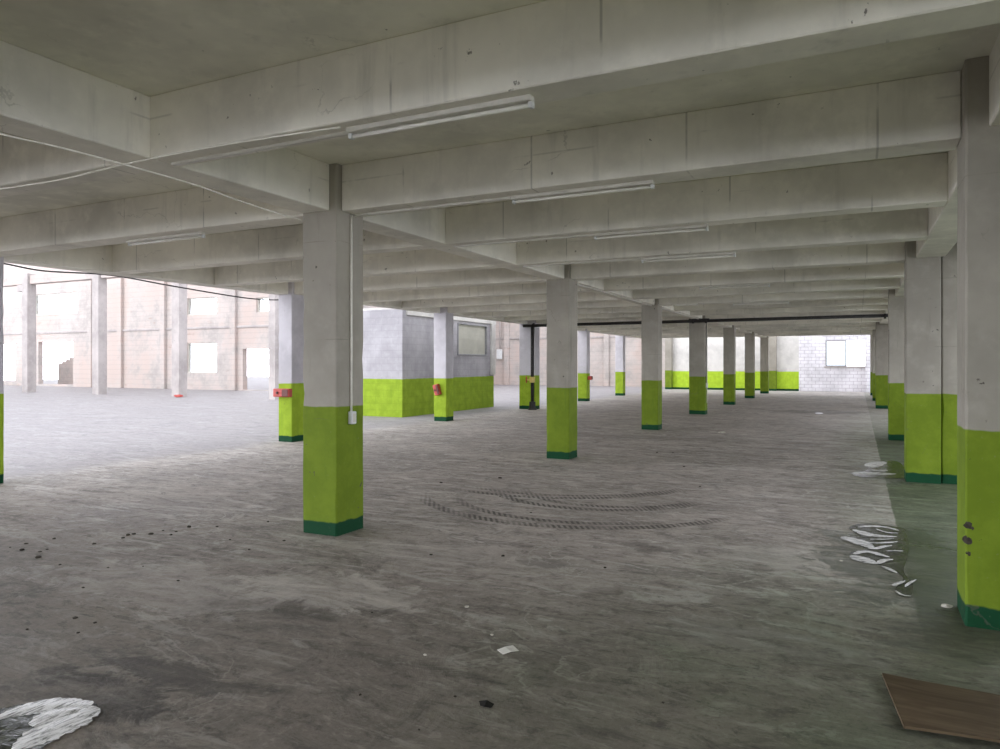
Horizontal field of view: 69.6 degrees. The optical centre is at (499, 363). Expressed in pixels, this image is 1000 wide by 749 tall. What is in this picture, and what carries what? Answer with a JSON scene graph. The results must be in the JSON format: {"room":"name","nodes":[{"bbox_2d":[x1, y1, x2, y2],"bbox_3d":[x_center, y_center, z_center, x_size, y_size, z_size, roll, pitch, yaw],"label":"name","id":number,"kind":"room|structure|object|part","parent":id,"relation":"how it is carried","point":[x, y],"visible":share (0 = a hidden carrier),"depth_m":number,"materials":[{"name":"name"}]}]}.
{"room":"parking garage","nodes":[
{"label":"parking garage","id":0,"kind":"room"},
{"bbox_2d":[3,263,268,390],"bbox_3d":[-31.377,-3.650,51.495,48.000,10.500,0.350,0,0,26],"label":"wall","id":1,"kind":"structure","parent":0,"point":[141,299],"depth_m":47.46,"materials":[{"name":"paint"}]},
{"bbox_2d":[36,292,77,314],"bbox_3d":[-31.750,-4.300,51.642,5.000,1.500,0.080,0,0,26],"label":"window","id":2,"kind":"structure","parent":1,"relation":"in","point":[72,292],"depth_m":51.88,"materials":[{"name":"white paint"}]},
{"bbox_2d":[87,280,91,386],"bbox_3d":[-28.270,-3.550,49.657,0.440,10.300,0.180,0,0,26],"label":"trim","id":3,"kind":"structure","parent":1,"relation":"attached to","point":[89,282],"depth_m":49.54,"materials":[{"name":"paint"}]},
{"bbox_2d":[117,278,122,387],"bbox_3d":[-25.493,-3.550,48.279,0.440,10.300,0.180,0,0,26],"label":"trim","id":4,"kind":"structure","parent":1,"relation":"attached to","point":[119,280],"depth_m":48.16,"materials":[{"name":"paint"}]},
{"bbox_2d":[4,325,268,334],"bbox_3d":[-31.470,-2.250,51.307,48.000,0.140,0.070,0,0,26],"label":"trim","id":5,"kind":"structure","parent":1,"relation":"attached to","point":[242,326],"depth_m":47.01,"materials":[{"name":"concrete"}]},
{"bbox_2d":[160,281,165,388],"bbox_3d":[-21.731,-3.550,46.411,0.440,10.300,0.180,0,0,26],"label":"trim","id":6,"kind":"structure","parent":1,"relation":"attached to","point":[162,287],"depth_m":46.30,"materials":[{"name":"paint"}]},
{"bbox_2d":[188,343,216,372],"bbox_3d":[-18.583,-0.390,45.106,2.600,1.880,0.080,0,0,26],"label":"window","id":7,"kind":"structure","parent":1,"relation":"in","point":[188,343],"depth_m":45.64,"materials":[{"name":"white paint"}]},
{"bbox_2d":[188,297,216,314],"bbox_3d":[-18.583,-3.615,45.106,2.600,1.070,0.080,0,0,26],"label":"window","id":8,"kind":"structure","parent":1,"relation":"in","point":[189,299],"depth_m":45.36,"materials":[{"name":"white paint"}]},
{"bbox_2d":[230,289,236,389],"bbox_3d":[-16.177,-3.550,43.655,0.440,10.300,0.180,0,0,26],"label":"trim","id":9,"kind":"structure","parent":1,"relation":"attached to","point":[233,300],"depth_m":43.56,"materials":[{"name":"paint"}]},
{"bbox_2d":[258,297,268,311],"bbox_3d":[-13.478,-3.515,42.572,2.200,0.870,0.080,0,0,26],"label":"window","id":10,"kind":"structure","parent":1,"relation":"in","point":[265,297],"depth_m":42.98,"materials":[{"name":"white paint"}]},
{"bbox_2d":[363,305,381,308],"bbox_3d":[-6.034,-3.650,48.964,0.350,10.500,17.650,0,0,26],"label":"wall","id":11,"kind":"structure","parent":0,"point":[364,306],"depth_m":44.44,"materials":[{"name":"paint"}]},
{"bbox_2d":[362,309,405,416],"bbox_3d":[-4.672,-0.025,22.526,4.000,3.250,0.200,0,0,26],"label":"wall","id":12,"kind":"structure","parent":0,"point":[384,331],"depth_m":21.83,"materials":[{"name":"white paint"}]},
{"bbox_2d":[406,315,493,416],"bbox_3d":[-1.625,0.060,24.391,0.200,3.080,5.850,0,0,26],"label":"wall","id":13,"kind":"structure","parent":0,"point":[473,384],"depth_m":22.97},
{"bbox_2d":[363,308,495,324],"bbox_3d":[-3.322,-1.600,25.289,4.160,0.240,5.950,0,0,26],"label":"trim","id":14,"kind":"structure","parent":13,"relation":"on","point":[412,313],"depth_m":23.02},
{"bbox_2d":[457,323,486,355],"bbox_3d":[-0.995,-0.855,25.502,0.120,1.110,2.160,0,0,26],"label":"window","id":15,"kind":"structure","parent":13,"relation":"in","point":[471,338],"depth_m":25.53,"materials":[{"name":"white glass"}]},
{"bbox_2d":[490,324,495,374],"bbox_3d":[-0.266,-0.540,26.814,0.080,1.880,0.300,0,0,26],"label":"trim","id":16,"kind":"structure","parent":13,"relation":"attached to","point":[492,326],"depth_m":26.70,"materials":[{"name":"white paint"}]},
{"bbox_2d":[0,376,999,748],"bbox_3d":[-19.755,1.750,26.552,91.000,0.300,110.000,0,0,26],"label":"floor","id":17,"kind":"structure","parent":0,"point":[729,602],"depth_m":5.25,"materials":[{"name":"concrete"}]},
{"bbox_2d":[0,257,3,482],"bbox_3d":[-6.944,-0.130,9.593,0.410,3.460,0.410,0,0,26],"label":"concrete column","id":18,"kind":"structure","parent":17,"relation":"on","point":[1,258],"depth_m":9.66,"materials":[{"name":"paint"}]},
{"bbox_2d":[17,273,35,392],"bbox_3d":[-26.876,-1.750,40.860,1.020,6.700,0.500,0,0,26],"label":"concrete post","id":19,"kind":"object","parent":17,"relation":"on","point":[28,290],"visible":0.98,"depth_m":40.56,"materials":[{"name":"grey concrete"}]},
{"bbox_2d":[3,276,21,286],"bbox_3d":[-31.238,-4.750,43.081,9.690,0.500,0.400,0,0,26],"label":"tie beam","id":20,"kind":"structure","parent":19,"relation":"attached to","point":[17,280],"depth_m":41.24,"materials":[{"name":"paint"}]},
{"bbox_2d":[30,271,91,284],"bbox_3d":[-23.880,-4.750,39.429,5.560,0.500,0.400,0,0,26],"label":"tie beam","id":21,"kind":"structure","parent":19,"relation":"attached to","point":[49,278],"depth_m":39.36,"materials":[{"name":"paint"}]},
{"bbox_2d":[0,697,99,748],"bbox_3d":[-2.103,1.596,3.159,0.591,0.007,0.601,0,0,26],"label":"puddle","id":22,"kind":"object","parent":17,"relation":"on","point":[32,725],"visible":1,"depth_m":3.22,"materials":[{"name":"liquid"}]},
{"bbox_2d":[58,357,72,383],"bbox_3d":[-30.971,-0.050,54.336,5.400,3.300,1.400,0,0,26],"label":"stair","id":23,"kind":"structure","parent":17,"relation":"on","point":[65,369],"depth_m":54.45,"materials":[{"name":"paint"}]},
{"bbox_2d":[92,274,106,394],"bbox_3d":[-21.143,-2.500,38.014,0.520,8.200,0.500,0,0,26],"label":"concrete post","id":24,"kind":"object","parent":17,"relation":"on","point":[99,285],"visible":0.74,"depth_m":37.84,"materials":[{"name":"grey concrete"}]},
{"bbox_2d":[101,275,121,278],"bbox_3d":[-18.416,-4.750,36.717,5.460,0.500,0.400,0,0,26],"label":"tie beam","id":25,"kind":"structure","parent":24,"relation":"attached to","point":[102,276],"depth_m":37.54,"materials":[{"name":"paint"}]},
{"bbox_2d":[172,283,186,396],"bbox_3d":[-15.724,-2.500,35.325,0.520,8.200,0.500,0,0,26],"label":"concrete post","id":26,"kind":"object","parent":17,"relation":"on","point":[179,295],"visible":0.63,"depth_m":35.12,"materials":[{"name":"grey concrete"}]},
{"bbox_2d":[269,294,278,399],"bbox_3d":[-10.135,-2.500,32.550,0.400,8.200,0.500,0,0,26],"label":"concrete post","id":27,"kind":"object","parent":17,"relation":"on","point":[273,304],"visible":0.33,"depth_m":32.33,"materials":[{"name":"grey concrete"}]},
{"bbox_2d":[279,282,304,441],"bbox_3d":[-4.330,-0.130,14.994,0.370,3.460,0.410,0,0,26],"label":"concrete column","id":28,"kind":"structure","parent":17,"relation":"on","point":[291,306],"depth_m":14.83,"materials":[{"name":"paint"}]},
{"bbox_2d":[273,388,291,396],"bbox_3d":[-4.463,0.590,14.759,0.420,0.170,0.130,0,0,26],"label":"alarm box","id":29,"kind":"object","parent":28,"relation":"attached to","point":[277,392],"visible":1,"depth_m":14.70,"materials":[{"name":"red plastic"}]},
{"bbox_3d":[-4.384,0.590,14.664,0.160,0.143,0.014,0,0,26],"label":"panel","id":30,"kind":"part","parent":29,"relation":"part of","materials":[{"name":"pink ceramic"}]},
{"bbox_2d":[303,163,362,536],"bbox_3d":[-1.583,-0.130,6.932,0.460,3.460,0.410,0,0,26],"label":"concrete column","id":31,"kind":"structure","parent":17,"relation":"on","point":[333,237],"depth_m":6.78,"materials":[{"name":"paint"}]},
{"bbox_2d":[434,307,452,420],"bbox_3d":[-1.591,-0.130,20.332,0.410,3.460,0.410,0,0,26],"label":"concrete column","id":32,"kind":"structure","parent":17,"relation":"on","point":[443,321],"depth_m":20.17,"materials":[{"name":"paint"}]},
{"bbox_2d":[433,384,441,395],"bbox_3d":[-1.762,0.720,20.111,0.240,0.329,0.140,0,0,26],"label":"alarm box","id":33,"kind":"object","parent":32,"relation":"attached to","point":[437,391],"visible":1,"depth_m":20.07,"materials":[{"name":"red plastic"}]},
{"bbox_2d":[479,700,493,707],"bbox_3d":[-0.072,1.593,3.376,0.078,0.015,0.050,0,0,26],"label":"scrap","id":34,"kind":"object","parent":17,"relation":"on","point":[485,703],"visible":1,"depth_m":3.37,"materials":[{"name":"black"}]},
{"bbox_2d":[497,645,518,653],"bbox_3d":[0.045,1.596,4.022,0.115,0.008,0.078,0,0,-32],"label":"paper scrap","id":35,"kind":"object","parent":17,"relation":"on","point":[506,649],"visible":1,"depth_m":4.02,"materials":[{"name":"white paper"}]},
{"bbox_2d":[519,320,539,408],"bbox_3d":[1.054,-0.130,25.718,0.620,3.460,0.410,0,0,26],"label":"concrete column","id":36,"kind":"structure","parent":17,"relation":"on","point":[525,332],"depth_m":25.58,"materials":[{"name":"paint"}]},
{"bbox_2d":[547,264,576,459],"bbox_3d":[1.062,-0.130,12.317,0.410,3.460,0.410,0,0,26],"label":"concrete column","id":37,"kind":"structure","parent":17,"relation":"on","point":[561,293],"depth_m":12.15,"materials":[{"name":"paint"}]},
{"bbox_2d":[578,329,589,400],"bbox_3d":[3.628,-0.130,31.139,0.410,3.460,0.410,0,0,26],"label":"concrete column","id":38,"kind":"structure","parent":17,"relation":"on","point":[583,336],"depth_m":30.95,"materials":[{"name":"paint"}]},
{"bbox_2d":[615,335,624,395],"bbox_3d":[6.117,-0.130,36.602,0.410,3.460,0.410,0,0,26],"label":"concrete column","id":39,"kind":"structure","parent":17,"relation":"on","point":[619,340],"depth_m":36.43,"materials":[{"name":"paint"}]},
{"bbox_2d":[641,299,661,429],"bbox_3d":[3.730,-0.130,17.692,0.410,3.460,0.410,0,0,26],"label":"concrete column","id":40,"kind":"structure","parent":17,"relation":"on","point":[651,322],"depth_m":17.52,"materials":[{"name":"paint"}]},
{"bbox_2d":[689,315,707,414],"bbox_3d":[6.384,-0.130,23.073,0.560,3.460,0.410,0,0,26],"label":"concrete column","id":41,"kind":"structure","parent":17,"relation":"on","point":[698,385],"depth_m":22.89,"materials":[{"name":"paint"}]},
{"bbox_2d":[723,325,735,404],"bbox_3d":[9.065,-0.130,28.440,0.410,3.460,0.410,0,0,26],"label":"concrete column","id":42,"kind":"structure","parent":17,"relation":"on","point":[729,334],"depth_m":28.26,"materials":[{"name":"paint"}]},
{"bbox_2d":[745,332,754,397],"bbox_3d":[11.733,-0.130,33.815,0.410,3.460,0.410,0,0,26],"label":"concrete column","id":43,"kind":"structure","parent":17,"relation":"on","point":[749,337],"depth_m":33.63,"materials":[{"name":"paint"}]},
{"bbox_2d":[760,336,768,393],"bbox_3d":[14.400,-0.130,39.189,0.410,3.460,0.410,0,0,26],"label":"concrete column","id":44,"kind":"structure","parent":17,"relation":"on","point":[764,342],"depth_m":39.02,"materials":[{"name":"paint"}]},
{"bbox_2d":[870,335,871,394],"bbox_3d":[19.121,-0.130,36.734,0.410,3.460,0.410,0,0,26],"label":"concrete column","id":45,"kind":"structure","parent":17,"relation":"on","point":[870,335],"depth_m":36.63,"materials":[{"name":"paint"}]},
{"bbox_2d":[872,330,874,400],"bbox_3d":[16.454,-0.130,31.360,0.410,3.460,0.410,0,0,26],"label":"concrete column","id":46,"kind":"structure","parent":17,"relation":"on","point":[873,331],"depth_m":31.25,"materials":[{"name":"paint"}]},
{"bbox_2d":[840,523,915,596],"bbox_3d":[3.182,1.594,6.099,0.556,0.012,2.437,0,0,26],"label":"puddle","id":47,"kind":"object","parent":17,"relation":"on","point":[887,546],"visible":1,"depth_m":6.23,"materials":[{"name":"liquid"}]},
{"bbox_2d":[852,461,903,478],"bbox_3d":[5.794,1.596,11.033,0.731,0.007,2.148,0,0,26],"label":"puddle","id":48,"kind":"object","parent":17,"relation":"on","point":[881,469],"visible":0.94,"depth_m":10.77,"materials":[{"name":"liquid"}]},
{"bbox_2d":[875,322,887,408],"bbox_3d":[13.786,-0.130,25.985,0.410,3.460,0.410,0,0,26],"label":"concrete column","id":49,"kind":"structure","parent":17,"relation":"on","point":[881,330],"depth_m":25.81,"materials":[{"name":"paint"}]},
{"bbox_2d":[888,289,903,440],"bbox_3d":[8.451,-0.130,15.237,0.410,3.460,0.410,0,0,26],"label":"concrete column","id":50,"kind":"structure","parent":17,"relation":"on","point":[895,303],"depth_m":15.09,"materials":[{"name":"paint"}]},
{"bbox_2d":[904,241,940,483],"bbox_3d":[5.783,-0.130,9.862,0.410,3.460,0.410,0,0,26],"label":"concrete column","id":51,"kind":"structure","parent":17,"relation":"on","point":[922,276],"depth_m":9.68,"materials":[{"name":"paint"}]},
{"bbox_2d":[882,673,999,742],"bbox_3d":[2.225,1.568,3.188,0.930,0.043,0.560,0,0,26],"label":"plywood board","id":52,"kind":"object","parent":17,"relation":"on","point":[920,705],"visible":1,"depth_m":3.26,"materials":[{"name":"brown wood"}]},
{"bbox_2d":[941,604,952,607],"bbox_3d":[2.945,1.591,4.742,0.065,0.019,0.061,0,0,39],"label":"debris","id":53,"kind":"object","parent":17,"relation":"on","point":[942,605],"visible":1,"depth_m":4.72,"materials":[{"name":"white paper"}]},
{"bbox_2d":[941,242,957,483],"bbox_3d":[6.176,-0.128,9.695,0.420,3.456,0.340,0,0,26],"label":"concrete pier","id":54,"kind":"object","parent":17,"relation":"on","point":[949,306],"visible":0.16,"depth_m":9.60,"materials":[{"name":"paint"}]},
{"bbox_2d":[957,56,999,630],"bbox_3d":[3.107,-0.130,4.490,0.426,3.460,0.412,0,0,26],"label":"concrete column","id":55,"kind":"structure","parent":17,"relation":"on","point":[978,148],"depth_m":4.37,"materials":[{"name":"paint"}]},
{"bbox_2d":[0,0,999,337],"bbox_3d":[4.428,-1.745,18.537,13.150,0.630,46.355,0,0,26],"label":"ceiling","id":56,"kind":"structure","parent":0,"point":[812,140],"depth_m":5.29,"materials":[{"name":"grey concrete"}]},
{"bbox_2d":[4,263,278,299],"bbox_3d":[-6.057,-1.455,12.331,0.119,0.303,6.306,0,0,27],"label":"cable","id":57,"kind":"object","parent":56,"relation":"hanging from","point":[4,263],"visible":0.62,"depth_m":12.19,"materials":[{"name":"black rubber"}]},
{"bbox_2d":[0,133,300,219],"bbox_3d":[-2.519,-1.369,5.255,0.096,0.038,3.375,0,0,24],"label":"wire","id":58,"kind":"object","parent":56,"relation":"attached to","point":[3,134],"visible":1,"depth_m":5.07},
{"bbox_2d":[126,232,204,245],"bbox_3d":[-3.757,-1.399,8.063,1.220,0.062,0.063,0,0,26],"label":"lamp","id":59,"kind":"object","parent":56,"relation":"attached to","point":[193,235],"visible":1,"depth_m":8.03,"materials":[{"name":"white paint"}]},
{"bbox_2d":[0,126,340,189],"bbox_3d":[-3.052,-1.399,5.277,4.641,0.053,0.053,0,0,26],"label":"wire","id":60,"kind":"object","parent":56,"relation":"attached to","point":[337,127],"visible":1,"depth_m":4.81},
{"bbox_2d":[171,131,348,165],"bbox_3d":[-1.606,-1.420,4.760,1.610,0.020,0.030,0,0,26],"label":"cable trunking","id":61,"kind":"object","parent":56,"relation":"attached to","point":[344,133],"visible":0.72,"depth_m":4.72,"materials":[{"name":"white paint"}]},
{"bbox_2d":[354,196,510,216],"bbox_3d":[-0.645,-1.420,6.516,1.650,0.020,0.030,0,0,26],"label":"cable trunking","id":62,"kind":"object","parent":56,"relation":"attached to","point":[508,197],"visible":1,"depth_m":6.48,"materials":[{"name":"white paint"}]},
{"bbox_2d":[346,94,534,139],"bbox_3d":[-0.373,-1.399,4.106,1.220,0.062,0.063,0,0,26],"label":"lamp","id":63,"kind":"object","parent":56,"relation":"attached to","point":[526,101],"visible":1,"depth_m":4.07,"materials":[{"name":"white metal"}]},
{"bbox_2d":[454,234,593,246],"bbox_3d":[0.253,-1.420,8.303,1.790,0.020,0.030,0,0,26],"label":"cable trunking","id":64,"kind":"object","parent":56,"relation":"attached to","point":[585,235],"visible":1,"depth_m":8.28,"materials":[{"name":"white paint"}]},
{"bbox_2d":[523,258,640,266],"bbox_3d":[1.120,-1.420,10.106,1.740,0.020,0.030,0,0,26],"label":"cable trunking","id":65,"kind":"object","parent":56,"relation":"attached to","point":[632,258],"visible":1,"depth_m":10.07,"materials":[{"name":"white paint"}]},
{"bbox_2d":[511,180,654,203],"bbox_3d":[0.650,-1.399,5.875,1.220,0.062,0.063,0,0,26],"label":"lamp","id":66,"kind":"object","parent":56,"relation":"attached to","point":[637,185],"visible":1,"depth_m":5.84,"materials":[{"name":"white paint"}]},
{"bbox_2d":[577,284,651,305],"bbox_3d":[2.436,-1.417,14.979,0.045,0.025,5.500,0,0,26],"label":"cable trunking","id":67,"kind":"object","parent":56,"relation":"attached to","point":[577,284],"visible":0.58,"depth_m":14.56,"materials":[{"name":"white paint"}]},
{"bbox_2d":[594,224,708,239],"bbox_3d":[1.584,-1.399,7.644,1.220,0.062,0.063,0,0,26],"label":"lamp","id":68,"kind":"object","parent":56,"relation":"attached to","point":[703,227],"visible":1,"depth_m":7.62,"materials":[{"name":"white paint"}]},
{"bbox_2d":[662,308,698,318],"bbox_3d":[5.048,-1.417,20.241,0.045,0.025,5.250,0,0,26],"label":"cable trunking","id":69,"kind":"object","parent":56,"relation":"attached to","point":[662,308],"visible":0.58,"depth_m":20.13,"materials":[{"name":"white paint"}]},
{"bbox_2d":[641,252,735,262],"bbox_3d":[2.455,-1.399,9.445,1.220,0.062,0.063,0,0,26],"label":"lamp","id":70,"kind":"object","parent":56,"relation":"attached to","point":[723,254],"visible":1,"depth_m":9.42,"materials":[{"name":"white paint"}]},
{"bbox_2d":[523,313,887,409],"bbox_3d":[6.060,0.086,22.760,11.718,3.028,0.358,0,0,26],"label":"drain pipe","id":71,"kind":"object","parent":56,"relation":"attached to","point":[532,405],"visible":0.89,"depth_m":22.72,"materials":[{"name":"metal"}]},
{"bbox_2d":[494,321,664,386],"bbox_3d":[5.267,-2.150,53.402,16.650,7.500,0.350,0,0,26],"label":"wall","id":72,"kind":"structure","parent":0,"point":[633,358],"depth_m":52.40,"materials":[{"name":"paint"}]},
{"bbox_2d":[496,321,501,358],"bbox_3d":[-0.045,-2.890,55.519,0.450,5.020,0.180,0,0,26],"label":"meter box","id":73,"kind":"object","parent":72,"relation":"attached to","point":[498,351],"visible":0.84,"depth_m":55.50,"materials":[{"name":"grey plastic"}]},
{"bbox_2d":[504,322,508,384],"bbox_3d":[0.510,-2.100,55.456,0.400,7.400,0.200,0,0,26],"label":"trim","id":74,"kind":"structure","parent":72,"relation":"attached to","point":[506,324],"depth_m":55.35,"materials":[{"name":"paint"}]},
{"bbox_2d":[496,336,625,339],"bbox_3d":[5.284,-1.960,53.154,16.200,0.120,0.080,0,0,26],"label":"trim","id":75,"kind":"structure","parent":72,"relation":"attached to","point":[590,336],"depth_m":52.44,"materials":[{"name":"concrete"}]},
{"bbox_2d":[603,334,608,385],"bbox_3d":[7.675,-2.100,51.899,0.400,7.400,0.200,0,0,26],"label":"trim","id":76,"kind":"structure","parent":72,"relation":"attached to","point":[605,336],"depth_m":51.81,"materials":[{"name":"paint"}]},
{"bbox_2d":[673,335,864,391],"bbox_3d":[15.794,-0.200,43.683,11.450,3.600,0.300,0,0,26],"label":"wall","id":77,"kind":"structure","parent":0,"point":[787,346],"depth_m":42.81,"materials":[{"name":"paint"}]},
{"bbox_2d":[665,338,672,388],"bbox_3d":[10.748,-0.200,45.819,0.410,3.600,0.400,0,0,26],"label":"pilaster","id":78,"kind":"object","parent":77,"relation":"attached to","point":[668,341],"visible":0.91,"depth_m":45.64,"materials":[{"name":"paint"}]},
{"bbox_2d":[769,336,776,390],"bbox_3d":[16.319,-0.200,43.054,0.410,3.600,0.400,0,0,26],"label":"pilaster","id":79,"kind":"object","parent":77,"relation":"attached to","point":[772,339],"visible":0.8,"depth_m":42.89,"materials":[{"name":"paint"}]},
{"bbox_2d":[826,340,846,365],"bbox_3d":[19.471,-0.620,41.724,1.100,1.520,0.100,0,0,26],"label":"window","id":80,"kind":"structure","parent":77,"relation":"in","point":[826,340],"depth_m":41.54,"materials":[{"name":"grey metal"}]},
{"bbox_2d":[824,366,864,367],"bbox_3d":[19.859,0.180,41.459,2.210,0.080,0.070,0,0,26],"label":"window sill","id":81,"kind":"structure","parent":77,"relation":"attached to","point":[824,366],"depth_m":41.43,"materials":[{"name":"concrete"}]},
{"bbox_2d":[865,335,869,391],"bbox_3d":[20.934,-0.200,40.713,0.500,3.600,0.450,0,0,26],"label":"pilaster","id":82,"kind":"object","parent":77,"relation":"attached to","point":[867,337],"visible":0.35,"depth_m":40.57,"materials":[{"name":"paint"}]}
]}

